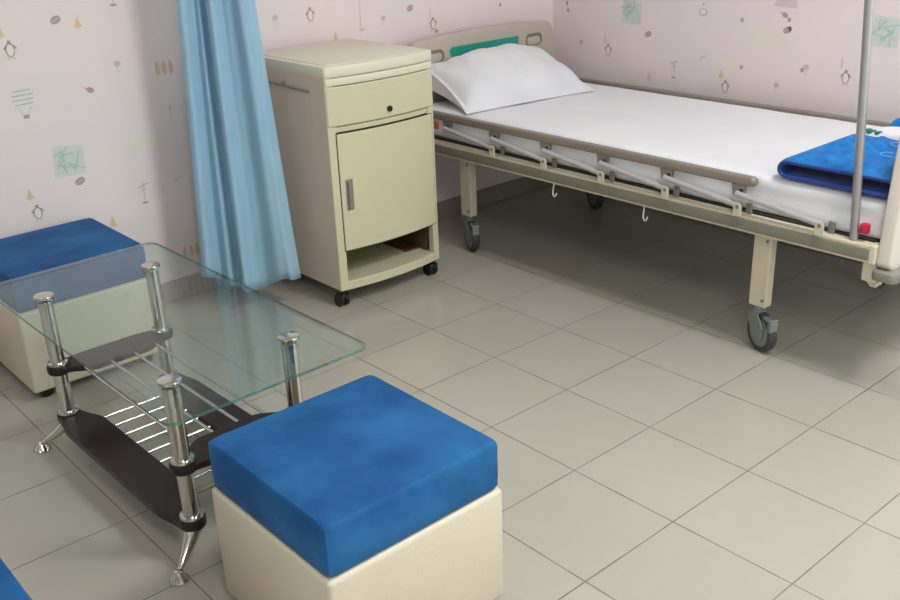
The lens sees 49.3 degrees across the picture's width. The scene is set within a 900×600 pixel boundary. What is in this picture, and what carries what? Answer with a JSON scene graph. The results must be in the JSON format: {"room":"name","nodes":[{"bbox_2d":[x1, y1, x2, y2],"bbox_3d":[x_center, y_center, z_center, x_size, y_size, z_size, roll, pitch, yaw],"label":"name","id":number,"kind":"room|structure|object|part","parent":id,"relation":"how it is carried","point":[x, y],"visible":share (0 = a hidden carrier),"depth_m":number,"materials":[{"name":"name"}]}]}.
{"room":"hospital room","nodes":[
{"label":"hospital room","id":0,"kind":"room"},
{"bbox_2d":[0,0,552,283],"bbox_3d":[-1.606,-1.083,2.664,5.595,2.750,0.102,-21,29,-37],"label":"wall","id":1,"kind":"structure","parent":0,"point":[94,124],"depth_m":3.27,"materials":[{"name":"paper"}]},
{"bbox_2d":[161,177,551,303],"bbox_3d":[-1.520,0.161,3.144,5.369,0.078,0.012,-21,29,-37],"label":"baseboard","id":2,"kind":"structure","parent":1,"relation":"attached to","point":[193,284],"depth_m":4.34,"materials":[{"name":"tile"}]},
{"bbox_2d":[0,184,899,599],"bbox_3d":[0.287,0.977,1.267,5.695,0.100,5.770,-21,29,-37],"label":"floor","id":3,"kind":"structure","parent":0,"point":[647,449],"depth_m":2.78,"materials":[{"name":"tile"}]},
{"bbox_2d":[0,558,31,599],"bbox_3d":[-0.792,0.672,1.452,0.408,0.397,0.408,-21,29,-37],"label":"stool","id":4,"kind":"object","parent":3,"relation":"on","point":[10,588],"visible":1,"depth_m":1.50,"materials":[{"name":"blue fabric"}]},
{"bbox_2d":[0,218,157,396],"bbox_3d":[-1.197,0.012,3.057,0.408,0.397,0.408,-21,29,-37],"label":"stool","id":5,"kind":"object","parent":3,"relation":"on","point":[103,300],"visible":0.91,"depth_m":2.90,"materials":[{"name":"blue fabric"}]},
{"bbox_2d":[0,218,145,312],"bbox_3d":[-1.202,-0.120,3.002,0.400,0.111,0.400,-21,29,-37],"label":"cushion","id":6,"kind":"object","parent":5,"relation":"on","point":[23,254],"depth_m":2.90,"materials":[{"name":"blue fabric"}]},
{"bbox_2d":[0,242,364,585],"bbox_3d":[-0.696,0.227,2.438,0.493,0.444,1.030,-21,29,-38],"label":"coffee table","id":7,"kind":"object","parent":3,"relation":"on","point":[171,493],"visible":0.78,"depth_m":2.41,"materials":[{"name":"clear glass"}]},
{"bbox_3d":[-1.057,0.354,2.622,0.126,0.094,0.045,-5,23,-7],"label":"leg","id":8,"kind":"part","parent":7,"relation":"part of","materials":[{"name":"silver metal"}]},
{"bbox_3d":[-1.019,0.166,2.550,0.037,0.355,0.037,-21,29,-38],"label":"post","id":9,"kind":"part","parent":7,"relation":"part of","materials":[{"name":"silver metal"}]},
{"bbox_3d":[-0.850,0.285,2.641,0.252,0.008,0.008,-21,29,-38],"label":"rod","id":10,"kind":"part","parent":7,"relation":"part of","materials":[{"name":"silver metal"}]},
{"bbox_3d":[-0.759,0.250,2.354,0.008,0.008,0.606,-21,29,-38],"label":"rod","id":11,"kind":"part","parent":7,"relation":"part of","materials":[{"name":"silver metal"}]},
{"bbox_3d":[-0.808,0.302,2.598,0.252,0.008,0.008,-21,29,-38],"label":"rod","id":12,"kind":"part","parent":7,"relation":"part of","materials":[{"name":"silver metal"}]},
{"bbox_3d":[-0.765,0.318,2.555,0.252,0.008,0.008,-21,29,-38],"label":"rod","id":13,"kind":"part","parent":7,"relation":"part of","materials":[{"name":"silver metal"}]},
{"bbox_3d":[-0.804,0.082,2.728,0.037,0.355,0.037,-21,29,-38],"label":"post","id":14,"kind":"part","parent":7,"relation":"part of","materials":[{"name":"silver metal"}]},
{"bbox_3d":[-0.710,0.231,2.394,0.008,0.008,0.606,-21,29,-38],"label":"rod","id":15,"kind":"part","parent":7,"relation":"part of","materials":[{"name":"silver metal"}]},
{"bbox_3d":[-0.639,0.368,2.425,0.252,0.008,0.008,-21,29,-38],"label":"rod","id":16,"kind":"part","parent":7,"relation":"part of","materials":[{"name":"silver metal"}]},
{"bbox_3d":[-0.723,0.335,2.511,0.252,0.008,0.008,-21,29,-38],"label":"rod","id":17,"kind":"part","parent":7,"relation":"part of","materials":[{"name":"silver metal"}]},
{"bbox_3d":[-0.681,0.351,2.468,0.252,0.008,0.008,-21,29,-38],"label":"rod","id":18,"kind":"part","parent":7,"relation":"part of","materials":[{"name":"silver metal"}]},
{"bbox_3d":[-0.570,0.341,2.090,0.037,0.355,0.037,-21,29,-38],"label":"post","id":19,"kind":"part","parent":7,"relation":"part of","materials":[{"name":"silver metal"}]},
{"bbox_3d":[-0.701,0.035,2.360,0.486,0.008,1.030,-21,29,-38],"label":"glass","id":20,"kind":"part","parent":7,"relation":"part of","materials":[{"name":"clear glass"}]},
{"bbox_3d":[-0.574,0.543,2.127,0.045,0.094,0.126,4,24,14],"label":"leg","id":21,"kind":"part","parent":7,"relation":"part of","materials":[{"name":"silver metal"}]},
{"bbox_3d":[-0.662,0.212,2.434,0.008,0.008,0.606,-21,29,-38],"label":"rod","id":22,"kind":"part","parent":7,"relation":"part of","materials":[{"name":"silver metal"}]},
{"bbox_3d":[-0.555,0.401,2.339,0.252,0.008,0.008,-21,29,-38],"label":"rod","id":23,"kind":"part","parent":7,"relation":"part of","materials":[{"name":"silver metal"}]},
{"bbox_3d":[-0.513,0.417,2.296,0.252,0.008,0.008,-21,29,-38],"label":"rod","id":24,"kind":"part","parent":7,"relation":"part of","materials":[{"name":"silver metal"}]},
{"bbox_3d":[-0.614,0.193,2.474,0.008,0.008,0.606,-21,29,-38],"label":"rod","id":25,"kind":"part","parent":7,"relation":"part of","materials":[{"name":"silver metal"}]},
{"bbox_3d":[-0.355,0.257,2.269,0.037,0.355,0.037,-21,29,-38],"label":"post","id":26,"kind":"part","parent":7,"relation":"part of","materials":[{"name":"silver metal"}]},
{"bbox_2d":[263,38,438,306],"bbox_3d":[-0.371,-0.476,3.564,0.465,0.840,0.514,-21,29,-37],"label":"base cabinet","id":27,"kind":"object","parent":3,"relation":"on","point":[353,118],"visible":0.91,"depth_m":3.36,"materials":[{"name":"beige plastic"}]},
{"bbox_3d":[-0.544,-0.438,3.442,0.016,0.746,0.474,-21,29,-37],"label":"panel","id":28,"kind":"part","parent":27,"relation":"part of","materials":[{"name":"beige plastic"}]},
{"bbox_3d":[-0.384,-0.835,3.418,0.455,0.066,0.508,-21,29,-37],"label":"lid","id":29,"kind":"part","parent":27,"relation":"part of","materials":[{"name":"beige plastic"}]},
{"bbox_3d":[-0.333,-0.354,3.301,0.026,0.107,0.012,-21,29,-37],"label":"handle","id":30,"kind":"part","parent":27,"relation":"part of","materials":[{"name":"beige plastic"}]},
{"bbox_3d":[-0.230,-0.681,3.298,0.449,0.129,0.048,-21,29,-37],"label":"drawer","id":31,"kind":"part","parent":27,"relation":"part of","materials":[{"name":"beige plastic"}]},
{"bbox_3d":[-0.233,-0.614,3.334,0.419,0.018,0.050,-21,29,-37],"label":"cross rail","id":32,"kind":"part","parent":27,"relation":"part of","materials":[{"name":"beige plastic"}]},
{"bbox_3d":[-0.211,-0.412,3.413,0.410,0.405,0.042,-21,29,-37],"label":"door","id":33,"kind":"part","parent":27,"relation":"part of","materials":[{"name":"beige plastic"}]},
{"bbox_3d":[-0.354,-0.165,3.697,0.419,0.032,0.484,-21,29,-37],"label":"board","id":34,"kind":"part","parent":27,"relation":"part of","materials":[{"name":"beige plastic"}]},
{"bbox_2d":[208,375,502,599],"bbox_3d":[-0.181,0.444,1.936,0.408,0.397,0.408,-21,29,-37],"label":"stool","id":35,"kind":"object","parent":3,"relation":"on","point":[362,488],"visible":1,"depth_m":1.80,"materials":[{"name":"blue fabric"}]},
{"bbox_2d":[407,20,899,350],"bbox_3d":[0.853,-0.480,3.499,0.932,0.808,2.174,-21,29,-37],"label":"hospital bed","id":36,"kind":"object","parent":3,"relation":"on","point":[880,258],"visible":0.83,"depth_m":3.12,"materials":[{"name":"beige paint"}]},
{"bbox_3d":[-0.053,-0.676,3.790,0.008,0.030,0.027,-21,29,-37],"label":"release knob","id":37,"kind":"part","parent":36,"relation":"part of","materials":[{"name":"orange plastic"}]},
{"bbox_3d":[0.072,-0.454,3.865,0.036,0.250,0.058,-21,29,-37],"label":"leg","id":38,"kind":"part","parent":36,"relation":"part of","materials":[{"name":"beige paint"}]},
{"bbox_3d":[0.143,-0.937,4.172,0.889,0.436,0.042,-21,29,-37],"label":"headboard","id":39,"kind":"part","parent":36,"relation":"part of","materials":[{"name":"plastic"}]},
{"bbox_3d":[0.397,-0.533,3.322,0.024,0.029,1.443,-21,29,-37],"label":"guard rail","id":40,"kind":"part","parent":36,"relation":"part of","materials":[{"name":"beige plastic"}]},
{"bbox_2d":[433,82,886,238],"bbox_3d":[0.814,-0.581,3.501,0.818,0.109,1.936,-21,29,-37],"label":"mattress","id":41,"kind":"object","parent":36,"relation":"on","point":[751,141],"visible":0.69,"depth_m":3.33,"materials":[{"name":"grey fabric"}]},
{"bbox_2d":[431,43,594,113],"bbox_3d":[0.237,-0.923,3.969,0.650,0.196,0.317,-17,27,-31],"label":"pillow","id":42,"kind":"object","parent":41,"relation":"on","point":[482,79],"visible":0.98,"depth_m":3.87,"materials":[{"name":"white fabric"}]},
{"bbox_2d":[777,134,898,198],"bbox_3d":[1.187,-0.394,2.787,0.410,0.070,0.333,-21,29,-37],"label":"quilt","id":43,"kind":"object","parent":41,"relation":"on","point":[831,164],"visible":0.84,"depth_m":2.73,"materials":[{"name":"blue fabric"}]},
{"bbox_2d":[865,126,899,139],"bbox_3d":[1.384,-0.487,2.990,0.124,0.069,0.307,-21,29,-37],"label":"folded towel","id":44,"kind":"object","parent":41,"relation":"on","point":[892,132],"visible":0.41,"depth_m":3.00,"materials":[{"name":"white fabric"}]},
{"bbox_2d":[888,118,899,126],"bbox_3d":[1.501,-0.543,3.092,0.110,0.083,0.238,-21,29,-37],"label":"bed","id":45,"kind":"object","parent":41,"relation":"on","point":[896,122],"visible":0.24,"depth_m":3.12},
{"bbox_3d":[1.046,-0.778,3.841,0.024,0.029,1.443,-21,29,-37],"label":"guard rail","id":46,"kind":"part","parent":36,"relation":"part of","materials":[{"name":"beige plastic"}]},
{"bbox_3d":[0.941,-0.101,2.945,0.036,0.250,0.058,-21,29,-37],"label":"leg","id":47,"kind":"part","parent":36,"relation":"part of","materials":[{"name":"beige paint"}]},
{"bbox_2d":[849,0,873,240],"bbox_3d":[0.997,-0.913,2.387,0.036,1.582,0.245,-21,29,-37],"label":"stand","id":48,"kind":"object","parent":36,"relation":"attached to","point":[864,228],"visible":1,"depth_m":2.52,"materials":[{"name":"metal"}]},
{"bbox_3d":[1.103,-0.190,2.607,0.024,0.028,0.024,-21,29,-37],"label":"clamp knob","id":49,"kind":"part","parent":48,"relation":"part of","materials":[{"name":"red plastic"}]},
{"bbox_3d":[1.465,-0.400,2.771,0.889,0.436,0.042,-21,29,-37],"label":"footboard","id":50,"kind":"part","parent":36,"relation":"part of","materials":[{"name":"plastic"}]},
{"bbox_2d":[553,0,899,122],"bbox_3d":[2.325,-1.098,2.323,0.102,2.750,5.570,-21,29,-37],"label":"wall","id":51,"kind":"structure","parent":0,"point":[796,54],"depth_m":3.79,"materials":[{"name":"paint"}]},
{"bbox_2d":[555,184,862,262],"bbox_3d":[2.297,0.133,2.848,0.012,0.078,5.456,-21,29,-37],"label":"baseboard","id":52,"kind":"structure","parent":51,"relation":"attached to","point":[555,184],"depth_m":4.10,"materials":[{"name":"tile"}]},
{"bbox_3d":[0.182,-1.647,0.160,5.695,0.100,5.770,-21,29,-37],"label":"ceiling","id":53,"kind":"structure","parent":0,"visible":0},
{"bbox_3d":[-0.152,-2.200,1.733,0.036,0.077,2.460,-21,29,-37],"label":"track","id":54,"kind":"object","parent":53,"relation":"attached to","visible":0},
{"bbox_2d":[176,0,300,291],"bbox_3d":[-0.738,-1.225,2.943,0.336,2.590,0.068,-3,23,-1],"label":"curtain","id":55,"kind":"object","parent":54,"relation":"hanging from","point":[246,236],"visible":1,"depth_m":3.24,"materials":[{"name":"blue fabric"}]}
]}

